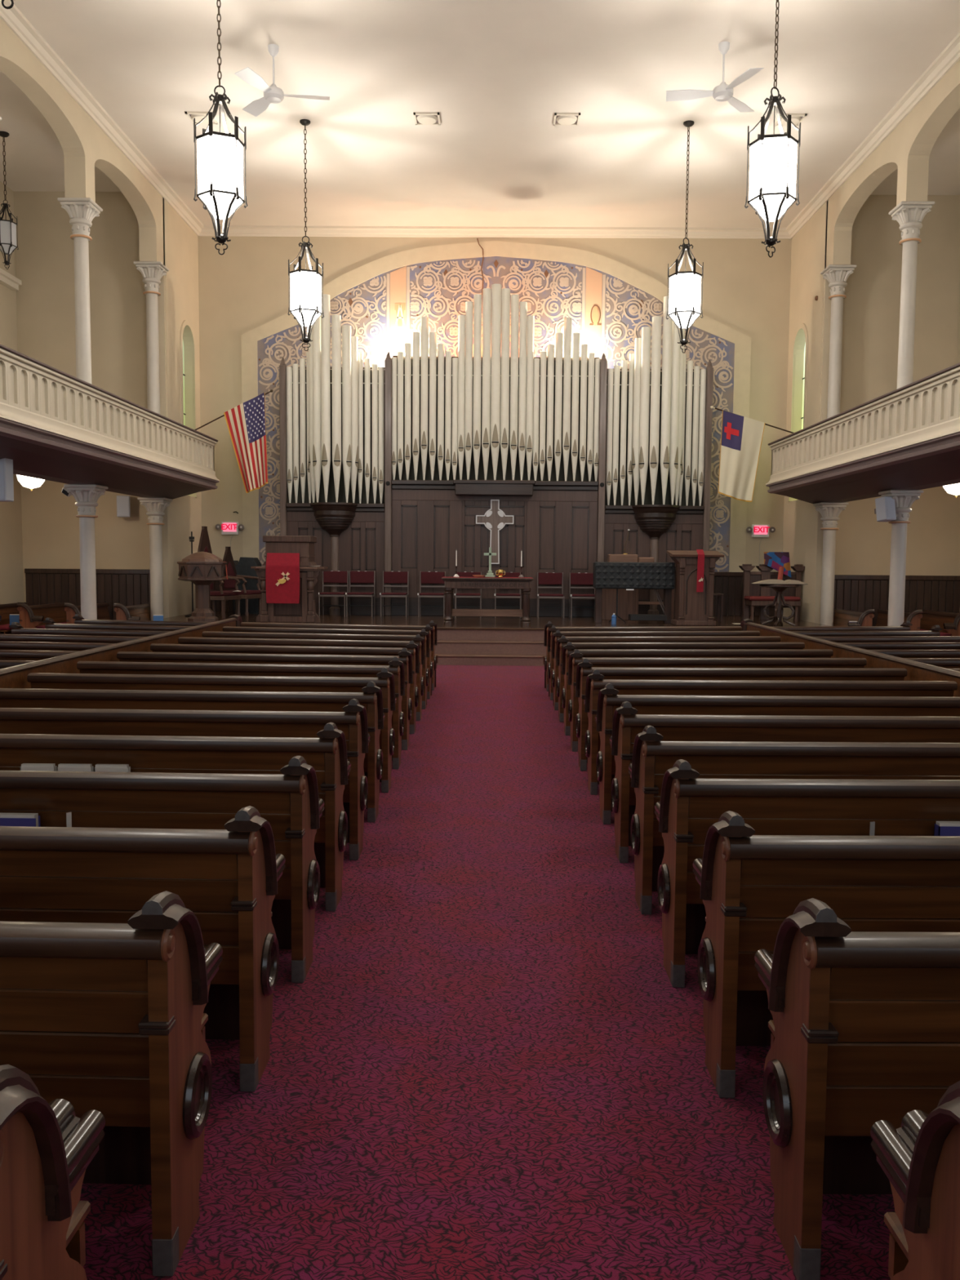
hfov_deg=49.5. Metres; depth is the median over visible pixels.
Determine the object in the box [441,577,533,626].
table
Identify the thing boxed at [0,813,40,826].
hymnal
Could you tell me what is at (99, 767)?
hymnal
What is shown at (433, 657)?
pew
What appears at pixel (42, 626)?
seat cushion
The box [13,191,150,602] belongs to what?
wall
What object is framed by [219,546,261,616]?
chair
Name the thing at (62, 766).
hymnal
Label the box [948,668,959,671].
pew
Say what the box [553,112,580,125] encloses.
ceiling vent
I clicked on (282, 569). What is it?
banner
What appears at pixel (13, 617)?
hymnal
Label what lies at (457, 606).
shelf
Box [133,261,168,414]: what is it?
column
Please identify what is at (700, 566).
stole
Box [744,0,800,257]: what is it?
lantern
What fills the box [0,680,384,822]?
pew
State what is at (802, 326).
window
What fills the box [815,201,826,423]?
trim
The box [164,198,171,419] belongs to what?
trim
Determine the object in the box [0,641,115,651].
pew
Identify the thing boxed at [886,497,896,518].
grille
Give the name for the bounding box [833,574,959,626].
wainscoting
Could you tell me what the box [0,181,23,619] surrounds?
wall
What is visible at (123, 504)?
wall speaker
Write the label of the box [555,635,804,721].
pew
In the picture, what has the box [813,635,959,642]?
pew
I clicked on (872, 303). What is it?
wall
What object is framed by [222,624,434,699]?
pew
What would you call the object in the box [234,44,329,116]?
ceiling fan
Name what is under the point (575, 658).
pew
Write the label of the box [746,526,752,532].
lamp
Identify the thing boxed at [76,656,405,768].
pew
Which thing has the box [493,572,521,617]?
chair
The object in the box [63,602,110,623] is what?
pew
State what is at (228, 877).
pew
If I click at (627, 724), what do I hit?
pew
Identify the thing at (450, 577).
table runner
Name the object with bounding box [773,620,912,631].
pew
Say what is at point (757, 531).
exit sign
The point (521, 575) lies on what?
candlestick
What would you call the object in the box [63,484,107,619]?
column
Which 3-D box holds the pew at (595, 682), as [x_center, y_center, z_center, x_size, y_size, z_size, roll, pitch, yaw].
[2.146,0.669,7.934,2.729,0.934,0.545,0,4,-2]
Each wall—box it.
[0,17,201,617]
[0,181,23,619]
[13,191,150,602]
[198,235,791,615]
[782,59,959,623]
[835,195,959,609]
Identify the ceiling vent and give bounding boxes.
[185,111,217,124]
[413,111,440,124]
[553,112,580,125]
[774,113,807,126]
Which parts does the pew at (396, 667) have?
rail, worn knob, hood moulding, panel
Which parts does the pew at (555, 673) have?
panel, hood moulding, rail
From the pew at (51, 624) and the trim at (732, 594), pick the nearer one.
the pew at (51, 624)
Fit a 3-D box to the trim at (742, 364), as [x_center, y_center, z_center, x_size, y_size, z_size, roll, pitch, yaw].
[0.315,-4.913,22.004,10.720,6.860,0.030,0,4,1]
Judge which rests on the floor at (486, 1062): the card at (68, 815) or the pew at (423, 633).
the pew at (423, 633)
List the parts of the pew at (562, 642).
panel, hood moulding, rail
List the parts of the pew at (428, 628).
rail, hood moulding, panel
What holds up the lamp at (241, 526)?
attached to the exit sign at (233, 528)
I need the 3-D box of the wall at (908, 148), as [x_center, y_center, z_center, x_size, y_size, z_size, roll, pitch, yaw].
[6.478,-3.225,8.902,0.320,8.620,26.280,0,4,1]
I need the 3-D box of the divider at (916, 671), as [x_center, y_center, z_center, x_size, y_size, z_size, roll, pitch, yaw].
[3.592,0.692,7.606,0.120,0.960,13.940,0,4,1]
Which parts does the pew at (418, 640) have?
rail, hood moulding, panel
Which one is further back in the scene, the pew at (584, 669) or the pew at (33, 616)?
the pew at (33, 616)
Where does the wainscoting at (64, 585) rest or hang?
attached to the wall at (45, 255)
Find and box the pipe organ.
[279,284,713,617]
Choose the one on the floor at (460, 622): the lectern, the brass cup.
the lectern
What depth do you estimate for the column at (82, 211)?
16.01 m
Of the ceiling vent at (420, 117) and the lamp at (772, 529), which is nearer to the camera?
the ceiling vent at (420, 117)
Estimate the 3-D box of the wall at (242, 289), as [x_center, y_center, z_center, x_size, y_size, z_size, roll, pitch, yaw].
[0.262,-4.287,22.217,13.040,8.620,0.300,0,4,1]
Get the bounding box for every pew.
[0,602,27,634]
[0,634,144,643]
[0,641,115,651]
[0,649,77,660]
[0,660,36,668]
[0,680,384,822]
[0,698,370,860]
[0,722,351,911]
[0,755,324,982]
[0,805,285,1092]
[0,890,222,1276]
[0,1064,105,1279]
[8,622,170,636]
[16,602,66,628]
[26,667,396,792]
[43,617,192,631]
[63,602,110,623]
[72,613,211,626]
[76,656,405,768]
[113,603,150,620]
[116,648,413,750]
[150,640,419,733]
[177,634,425,720]
[201,628,429,709]
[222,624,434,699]
[240,620,438,690]
[542,621,742,691]
[546,625,759,700]
[551,630,781,710]
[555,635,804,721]
[561,641,833,735]
[567,648,866,751]
[574,657,906,771]
[583,669,957,795]
[595,683,959,824]
[609,701,959,862]
[628,724,959,914]
[654,759,959,987]
[693,810,959,1097]
[754,897,959,1279]
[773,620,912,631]
[790,625,942,636]
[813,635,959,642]
[833,608,875,626]
[838,642,959,649]
[869,649,959,657]
[870,1080,959,1279]
[875,608,923,631]
[903,657,959,668]
[920,609,959,635]
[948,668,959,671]
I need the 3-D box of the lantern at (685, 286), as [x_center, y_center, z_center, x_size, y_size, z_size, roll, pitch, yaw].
[3.272,-6.367,16.530,0.557,3.562,0.578,-2,5,-29]
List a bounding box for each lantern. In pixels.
[0,131,18,269]
[1,0,13,8]
[193,0,248,254]
[287,119,324,351]
[666,120,703,353]
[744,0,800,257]
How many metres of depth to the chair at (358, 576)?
21.22 m
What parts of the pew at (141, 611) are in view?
panel, hood moulding, rail, armrest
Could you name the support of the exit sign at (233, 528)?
attached to the wall at (242, 289)
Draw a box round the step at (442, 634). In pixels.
[436,629,544,640]
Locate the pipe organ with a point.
(393, 467)
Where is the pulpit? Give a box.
[250,535,328,622]
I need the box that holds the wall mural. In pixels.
[257,238,734,572]
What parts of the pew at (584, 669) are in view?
panel, hood moulding, worn knob, rail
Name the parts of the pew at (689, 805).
armrest, panel, hood moulding, worn knob, rail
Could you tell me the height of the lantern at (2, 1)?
3.562 m
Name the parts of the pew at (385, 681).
rail, worn knob, hood moulding, panel, armrest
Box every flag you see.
[194,389,273,493]
[710,405,793,502]
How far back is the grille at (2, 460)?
12.70 m
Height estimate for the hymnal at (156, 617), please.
0.212 m
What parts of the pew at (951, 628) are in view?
rail, armrest, panel, hood moulding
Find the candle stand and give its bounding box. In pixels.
[185,531,194,617]
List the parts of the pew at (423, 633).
rail, hood moulding, panel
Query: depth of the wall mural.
21.87 m
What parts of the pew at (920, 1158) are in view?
seat, armrest, panel, hood moulding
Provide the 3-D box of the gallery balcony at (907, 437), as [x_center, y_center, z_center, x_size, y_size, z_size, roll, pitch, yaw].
[5.990,-2.266,7.912,1.280,1.150,24.250,0,4,1]
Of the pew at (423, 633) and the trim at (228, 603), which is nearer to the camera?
the pew at (423, 633)
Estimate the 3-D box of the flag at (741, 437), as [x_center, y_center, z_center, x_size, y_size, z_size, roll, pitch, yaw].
[5.481,-3.648,20.453,1.955,1.874,0.121,0,4,0]
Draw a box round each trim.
[0,267,22,290]
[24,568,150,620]
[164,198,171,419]
[210,581,233,611]
[240,240,751,572]
[713,572,774,616]
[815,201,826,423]
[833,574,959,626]
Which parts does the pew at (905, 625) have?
rail, hood moulding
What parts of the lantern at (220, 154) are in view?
glass pane, chain, crown, glass pane, glass pane, glass pane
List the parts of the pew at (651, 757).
armrest, panel, hood moulding, worn knob, rail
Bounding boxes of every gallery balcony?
[0,343,219,499]
[765,362,959,503]
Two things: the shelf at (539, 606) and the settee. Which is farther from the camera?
the shelf at (539, 606)
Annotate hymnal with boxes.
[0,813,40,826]
[8,613,19,625]
[19,763,57,771]
[57,763,93,771]
[93,764,130,772]
[153,614,163,621]
[933,821,959,835]
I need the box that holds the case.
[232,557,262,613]
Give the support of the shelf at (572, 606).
attached to the chair at (586, 579)
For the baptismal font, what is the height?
1.260 m
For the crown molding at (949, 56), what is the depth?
16.34 m
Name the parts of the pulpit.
panel frame, panel, desk moulding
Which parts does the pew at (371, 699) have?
rail, worn knob, hood moulding, panel, armrest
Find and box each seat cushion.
[0,623,12,630]
[35,622,66,628]
[743,595,800,600]
[920,628,951,635]
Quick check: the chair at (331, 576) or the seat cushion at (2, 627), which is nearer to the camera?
the seat cushion at (2, 627)
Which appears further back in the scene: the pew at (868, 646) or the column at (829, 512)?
the column at (829, 512)
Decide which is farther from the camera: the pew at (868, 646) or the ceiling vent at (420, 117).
the ceiling vent at (420, 117)
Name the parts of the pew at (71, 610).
panel, hood moulding, rail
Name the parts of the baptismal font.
stem, lid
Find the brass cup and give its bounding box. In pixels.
[496,569,505,577]
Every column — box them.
[57,197,102,384]
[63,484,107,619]
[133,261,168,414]
[137,497,172,620]
[813,502,848,626]
[820,264,857,418]
[878,489,924,626]
[888,200,935,388]
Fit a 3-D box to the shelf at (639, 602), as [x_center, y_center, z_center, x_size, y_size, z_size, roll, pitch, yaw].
[3.409,-0.724,20.448,0.690,0.060,0.040,0,4,1]
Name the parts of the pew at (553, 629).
panel, hood moulding, rail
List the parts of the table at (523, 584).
leg, leg, leg, leg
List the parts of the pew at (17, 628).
hood moulding, rail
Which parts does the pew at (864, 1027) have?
armrest, seat, panel, hood moulding, worn knob, rail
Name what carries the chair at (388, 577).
on the floor at (460, 622)
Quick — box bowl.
[177,561,226,581]
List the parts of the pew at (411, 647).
rail, hood moulding, panel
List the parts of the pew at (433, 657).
rail, hood moulding, panel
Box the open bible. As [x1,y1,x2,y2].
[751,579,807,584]
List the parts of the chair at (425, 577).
leg, leg, seat frame, seat, backrest, rail, leg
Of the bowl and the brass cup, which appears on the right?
the brass cup
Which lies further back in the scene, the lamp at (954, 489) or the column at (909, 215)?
the lamp at (954, 489)
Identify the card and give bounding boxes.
[66,812,71,826]
[869,821,875,835]
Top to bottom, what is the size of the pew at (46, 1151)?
0.934 m
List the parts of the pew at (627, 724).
armrest, panel, hood moulding, worn knob, rail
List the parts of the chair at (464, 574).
seat, seat frame, backrest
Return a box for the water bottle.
[611,613,616,624]
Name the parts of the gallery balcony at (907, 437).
arched panel, arched panel, arched panel, arched panel, arched panel, arched panel, arched panel, arched panel, arched panel, arched panel, arched panel, arched panel, arched panel, arched panel, arched panel, arched panel, arched panel, arched panel, moulding, rail, rail moulding, arched panel, arched panel, arched panel, arched panel, arched panel, arched panel, arched panel, arched panel, arched panel, arched panel, arched panel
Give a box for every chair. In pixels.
[197,526,240,617]
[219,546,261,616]
[318,570,348,616]
[345,570,375,617]
[379,570,408,617]
[417,571,445,617]
[453,571,481,617]
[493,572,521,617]
[537,572,564,618]
[568,572,595,618]
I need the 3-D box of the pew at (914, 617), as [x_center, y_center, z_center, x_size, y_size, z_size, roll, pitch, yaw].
[7.413,-0.134,19.012,0.555,0.934,1.908,0,4,1]
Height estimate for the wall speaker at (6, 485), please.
0.660 m
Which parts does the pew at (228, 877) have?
rail, worn knob, hood moulding, panel, armrest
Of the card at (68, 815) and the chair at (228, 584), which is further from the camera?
the chair at (228, 584)
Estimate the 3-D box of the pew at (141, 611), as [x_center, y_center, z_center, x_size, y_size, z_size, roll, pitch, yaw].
[-6.121,-0.249,19.149,0.555,0.934,1.908,0,4,1]
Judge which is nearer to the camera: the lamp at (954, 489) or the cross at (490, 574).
the lamp at (954, 489)
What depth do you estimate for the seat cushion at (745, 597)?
20.23 m
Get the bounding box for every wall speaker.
[0,457,13,502]
[116,495,130,517]
[874,496,896,521]
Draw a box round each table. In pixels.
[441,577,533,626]
[759,584,799,626]
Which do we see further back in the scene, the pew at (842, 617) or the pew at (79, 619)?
the pew at (842, 617)
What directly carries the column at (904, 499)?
on the floor at (486, 1062)
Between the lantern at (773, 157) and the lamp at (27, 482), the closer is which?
the lantern at (773, 157)
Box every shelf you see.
[250,566,328,571]
[322,604,346,606]
[349,604,373,606]
[456,605,479,607]
[538,606,562,608]
[572,606,594,608]
[638,601,663,604]
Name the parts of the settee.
capped post, leg, panel, rail, seat rail, panel, rail, leg, capped post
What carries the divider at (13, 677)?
on the floor at (486, 1062)
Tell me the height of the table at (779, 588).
0.752 m
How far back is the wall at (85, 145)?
19.45 m
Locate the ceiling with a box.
[0,0,959,227]
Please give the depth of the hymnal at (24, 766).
5.04 m
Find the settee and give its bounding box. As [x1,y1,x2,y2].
[738,564,804,621]
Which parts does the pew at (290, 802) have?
rail, worn knob, hood moulding, panel, armrest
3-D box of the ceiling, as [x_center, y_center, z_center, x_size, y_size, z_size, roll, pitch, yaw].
[0.154,-7.686,8.756,18.800,0.200,26.630,0,4,1]
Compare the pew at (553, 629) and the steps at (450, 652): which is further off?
the steps at (450, 652)
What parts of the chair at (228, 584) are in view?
leg, arm, seat, leg, arm, seat frame, leg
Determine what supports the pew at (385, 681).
on the floor at (486, 1062)
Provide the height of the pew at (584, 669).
0.934 m
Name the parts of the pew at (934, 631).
rail, hood moulding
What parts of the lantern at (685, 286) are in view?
glass pane, glass pane, crown, chain, glass pane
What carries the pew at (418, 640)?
on the floor at (486, 1062)
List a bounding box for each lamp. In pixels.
[16,474,44,491]
[61,487,71,497]
[215,524,221,529]
[238,524,244,529]
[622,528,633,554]
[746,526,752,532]
[768,526,775,533]
[942,483,959,497]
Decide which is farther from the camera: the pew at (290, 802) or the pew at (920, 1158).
the pew at (290, 802)
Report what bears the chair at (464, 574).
on the floor at (460, 622)
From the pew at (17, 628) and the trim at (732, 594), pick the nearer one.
the pew at (17, 628)
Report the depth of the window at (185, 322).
21.42 m
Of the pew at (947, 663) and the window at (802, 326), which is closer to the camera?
the pew at (947, 663)
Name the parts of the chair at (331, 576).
leg, leg, seat frame, seat, backrest, rail, leg, leg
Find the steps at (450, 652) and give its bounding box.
[435,640,546,666]
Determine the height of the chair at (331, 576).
0.911 m
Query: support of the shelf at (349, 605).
attached to the chair at (358, 576)
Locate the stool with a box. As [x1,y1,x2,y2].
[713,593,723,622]
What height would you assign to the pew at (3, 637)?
0.934 m
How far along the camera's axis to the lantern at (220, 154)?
11.26 m
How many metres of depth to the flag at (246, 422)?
20.53 m
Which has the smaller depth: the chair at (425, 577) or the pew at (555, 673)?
the pew at (555, 673)
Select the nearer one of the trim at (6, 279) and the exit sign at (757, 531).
the trim at (6, 279)
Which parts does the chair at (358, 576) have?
leg, seat, seat frame, backrest, rail, leg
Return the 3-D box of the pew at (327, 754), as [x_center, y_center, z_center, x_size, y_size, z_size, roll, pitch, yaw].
[-2.029,0.834,5.342,2.729,0.934,0.545,1,4,2]
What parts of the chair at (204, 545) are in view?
leg, arm, leg, seat, seat frame, arm, leg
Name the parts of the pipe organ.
case post, panel moulding, case rail, panel, case rail, panel moulding, panel, case rail, panel moulding, panel, case rail, case rail, panel moulding, panel, case rail, case rail, case post, panel moulding, case rail, case rail, panel, case rail, panel moulding, panel, case rail, panel, case rail, panel moulding, case rail, case rail, case rail, case rail, case rail, panel, panel moulding, case rail, case rail, panel moulding, panel, screen rail, case rail, panel moulding, panel, case rail, case rail, case rail, panel moulding, case rail, panel, case rail, case rail, case rail, panel moulding, panel, case rail, case rail, panel, panel moulding, case rail, case post, panel moulding, panel, case rail, panel, panel moulding, case rail, panel, panel moulding, case rail, panel, panel moulding, case rail, case post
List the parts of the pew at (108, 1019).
rail, worn knob, hood moulding, panel, seat, armrest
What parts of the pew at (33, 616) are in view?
hood moulding, panel, armrest, rail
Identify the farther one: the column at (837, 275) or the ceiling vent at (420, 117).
the column at (837, 275)
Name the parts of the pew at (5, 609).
seat, rail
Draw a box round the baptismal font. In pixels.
[177,551,226,622]
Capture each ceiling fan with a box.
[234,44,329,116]
[666,41,764,112]
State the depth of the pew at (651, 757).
5.06 m
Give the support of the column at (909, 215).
on the gallery balcony at (907, 437)
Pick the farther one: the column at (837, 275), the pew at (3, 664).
the column at (837, 275)
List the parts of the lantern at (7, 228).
chain, glass pane, crown, glass pane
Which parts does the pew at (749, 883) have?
armrest, panel, hood moulding, worn knob, rail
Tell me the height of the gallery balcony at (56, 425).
1.150 m
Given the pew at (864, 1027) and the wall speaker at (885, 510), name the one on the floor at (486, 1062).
the pew at (864, 1027)
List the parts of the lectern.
flared cornice, arch moulding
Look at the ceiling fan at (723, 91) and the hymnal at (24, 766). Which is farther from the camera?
the ceiling fan at (723, 91)
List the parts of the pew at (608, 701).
armrest, panel, hood moulding, worn knob, rail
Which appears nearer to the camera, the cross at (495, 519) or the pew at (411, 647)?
the pew at (411, 647)
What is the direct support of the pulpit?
on the floor at (460, 622)
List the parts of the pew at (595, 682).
panel, hood moulding, worn knob, rail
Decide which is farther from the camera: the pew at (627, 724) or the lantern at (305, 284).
the lantern at (305, 284)
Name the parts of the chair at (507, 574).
seat, seat frame, backrest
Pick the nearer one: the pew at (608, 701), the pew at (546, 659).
the pew at (608, 701)
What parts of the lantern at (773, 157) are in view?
glass pane, glass pane, crown, chain, glass pane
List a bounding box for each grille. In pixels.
[0,458,4,498]
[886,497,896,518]
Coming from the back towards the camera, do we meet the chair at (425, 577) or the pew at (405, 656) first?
the chair at (425, 577)
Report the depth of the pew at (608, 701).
6.79 m
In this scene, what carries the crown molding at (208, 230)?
attached to the wall at (242, 289)
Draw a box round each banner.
[265,552,299,603]
[764,551,791,579]
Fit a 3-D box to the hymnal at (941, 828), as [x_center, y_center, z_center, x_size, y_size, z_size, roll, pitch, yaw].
[1.905,0.817,4.158,0.170,0.182,0.045,0,4,1]
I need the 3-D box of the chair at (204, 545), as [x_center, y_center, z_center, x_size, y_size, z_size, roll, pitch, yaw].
[-5.079,-1.323,20.212,0.630,1.760,0.676,2,5,16]
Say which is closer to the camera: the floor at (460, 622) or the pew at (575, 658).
the pew at (575, 658)
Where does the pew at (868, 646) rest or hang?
on the floor at (486, 1062)
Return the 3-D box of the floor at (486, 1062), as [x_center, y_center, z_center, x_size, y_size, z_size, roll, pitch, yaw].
[0.085,1.070,9.273,18.200,0.100,26.330,0,4,1]
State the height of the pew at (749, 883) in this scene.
0.934 m
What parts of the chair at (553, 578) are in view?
leg, backrest, rail, seat, seat frame, leg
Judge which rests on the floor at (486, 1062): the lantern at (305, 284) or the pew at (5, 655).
the pew at (5, 655)
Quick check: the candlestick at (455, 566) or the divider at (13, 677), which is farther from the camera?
the candlestick at (455, 566)
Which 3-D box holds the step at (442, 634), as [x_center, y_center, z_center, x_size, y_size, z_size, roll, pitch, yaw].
[0.205,-0.078,20.046,12.400,0.555,4.670,0,4,1]
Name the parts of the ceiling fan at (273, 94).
blade, blade, down rod, motor, blade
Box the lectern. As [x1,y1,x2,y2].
[666,550,724,626]
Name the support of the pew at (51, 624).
on the floor at (486, 1062)
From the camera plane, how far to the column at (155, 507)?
19.67 m
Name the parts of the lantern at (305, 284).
glass pane, chain, crown, glass pane, glass pane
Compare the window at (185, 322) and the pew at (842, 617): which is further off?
the window at (185, 322)
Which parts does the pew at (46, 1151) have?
hood moulding, panel, armrest, seat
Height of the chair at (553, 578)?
0.911 m
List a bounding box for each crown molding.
[0,0,204,235]
[199,225,791,239]
[786,31,959,238]
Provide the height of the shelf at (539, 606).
0.012 m
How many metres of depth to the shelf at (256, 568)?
18.69 m
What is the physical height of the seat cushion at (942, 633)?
0.068 m
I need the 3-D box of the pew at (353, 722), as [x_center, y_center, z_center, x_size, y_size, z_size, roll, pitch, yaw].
[-2.019,0.768,6.212,2.729,0.934,0.545,1,4,2]
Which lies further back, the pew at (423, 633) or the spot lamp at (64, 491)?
the spot lamp at (64, 491)
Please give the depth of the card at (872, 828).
4.16 m
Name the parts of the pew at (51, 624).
hood moulding, rail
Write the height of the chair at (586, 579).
0.911 m
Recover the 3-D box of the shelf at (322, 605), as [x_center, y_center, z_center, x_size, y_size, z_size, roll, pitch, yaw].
[-2.950,-0.697,21.096,0.470,0.012,0.210,0,4,1]
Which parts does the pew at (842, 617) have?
armrest, rail, hood moulding, panel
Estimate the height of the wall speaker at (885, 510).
0.382 m
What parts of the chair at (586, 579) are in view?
leg, leg, seat frame, backrest, rail, seat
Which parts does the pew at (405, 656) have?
rail, hood moulding, panel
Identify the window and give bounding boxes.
[179,320,197,497]
[787,323,808,501]
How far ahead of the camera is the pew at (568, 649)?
10.34 m
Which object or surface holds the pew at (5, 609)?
on the floor at (486, 1062)
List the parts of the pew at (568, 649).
panel, hood moulding, rail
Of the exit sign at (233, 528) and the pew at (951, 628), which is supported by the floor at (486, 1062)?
the pew at (951, 628)
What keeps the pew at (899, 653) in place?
on the floor at (486, 1062)
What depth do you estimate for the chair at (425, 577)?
21.21 m
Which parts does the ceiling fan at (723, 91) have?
blade, motor, down rod, blade, blade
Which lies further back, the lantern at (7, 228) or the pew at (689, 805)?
the lantern at (7, 228)
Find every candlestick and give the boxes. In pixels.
[453,550,458,577]
[518,551,524,577]
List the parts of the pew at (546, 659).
panel, hood moulding, rail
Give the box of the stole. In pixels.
[696,549,704,591]
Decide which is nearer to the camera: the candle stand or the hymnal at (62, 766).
the hymnal at (62, 766)
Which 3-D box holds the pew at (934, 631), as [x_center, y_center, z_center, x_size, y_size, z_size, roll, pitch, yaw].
[4.895,0.256,13.641,2.262,0.934,0.545,0,4,-9]
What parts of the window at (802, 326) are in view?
stained pane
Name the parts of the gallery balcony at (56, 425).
arched panel, arched panel, arched panel, arched panel, arched panel, arched panel, arched panel, arched panel, arched panel, arched panel, arched panel, arched panel, rail moulding, rail, moulding, arched panel, arched panel, arched panel, arched panel, arched panel, arched panel, arched panel, arched panel, arched panel, arched panel, arched panel, arched panel, arched panel, arched panel, arched panel, arched panel, arched panel, arched panel, arched panel, arched panel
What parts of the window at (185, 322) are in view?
stained pane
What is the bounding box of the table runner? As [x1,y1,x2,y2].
[449,577,532,577]
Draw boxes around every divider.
[0,613,242,688]
[740,618,959,697]
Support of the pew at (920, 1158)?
on the floor at (486, 1062)
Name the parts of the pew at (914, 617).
rail, hood moulding, panel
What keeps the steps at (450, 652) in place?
on the floor at (486, 1062)
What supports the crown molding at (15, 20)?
attached to the wall at (85, 145)
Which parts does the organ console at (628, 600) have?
panel, panel, panel, panel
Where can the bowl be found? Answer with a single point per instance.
(188, 571)
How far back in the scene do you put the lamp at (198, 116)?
16.24 m
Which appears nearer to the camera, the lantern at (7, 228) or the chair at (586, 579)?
the lantern at (7, 228)
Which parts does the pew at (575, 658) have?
panel, hood moulding, rail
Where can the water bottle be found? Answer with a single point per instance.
(614, 616)
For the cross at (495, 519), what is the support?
attached to the pipe organ
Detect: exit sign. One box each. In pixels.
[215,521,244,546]
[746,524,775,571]
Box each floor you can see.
[80,665,895,1279]
[163,611,830,630]
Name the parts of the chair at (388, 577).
leg, seat, seat frame, backrest, rail, leg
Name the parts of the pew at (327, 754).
rail, worn knob, hood moulding, panel, armrest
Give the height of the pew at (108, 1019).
0.934 m
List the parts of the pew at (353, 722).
rail, worn knob, hood moulding, panel, armrest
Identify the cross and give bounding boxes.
[475,499,513,564]
[484,546,496,577]
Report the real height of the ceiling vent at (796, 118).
0.050 m
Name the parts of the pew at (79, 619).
hood moulding, rail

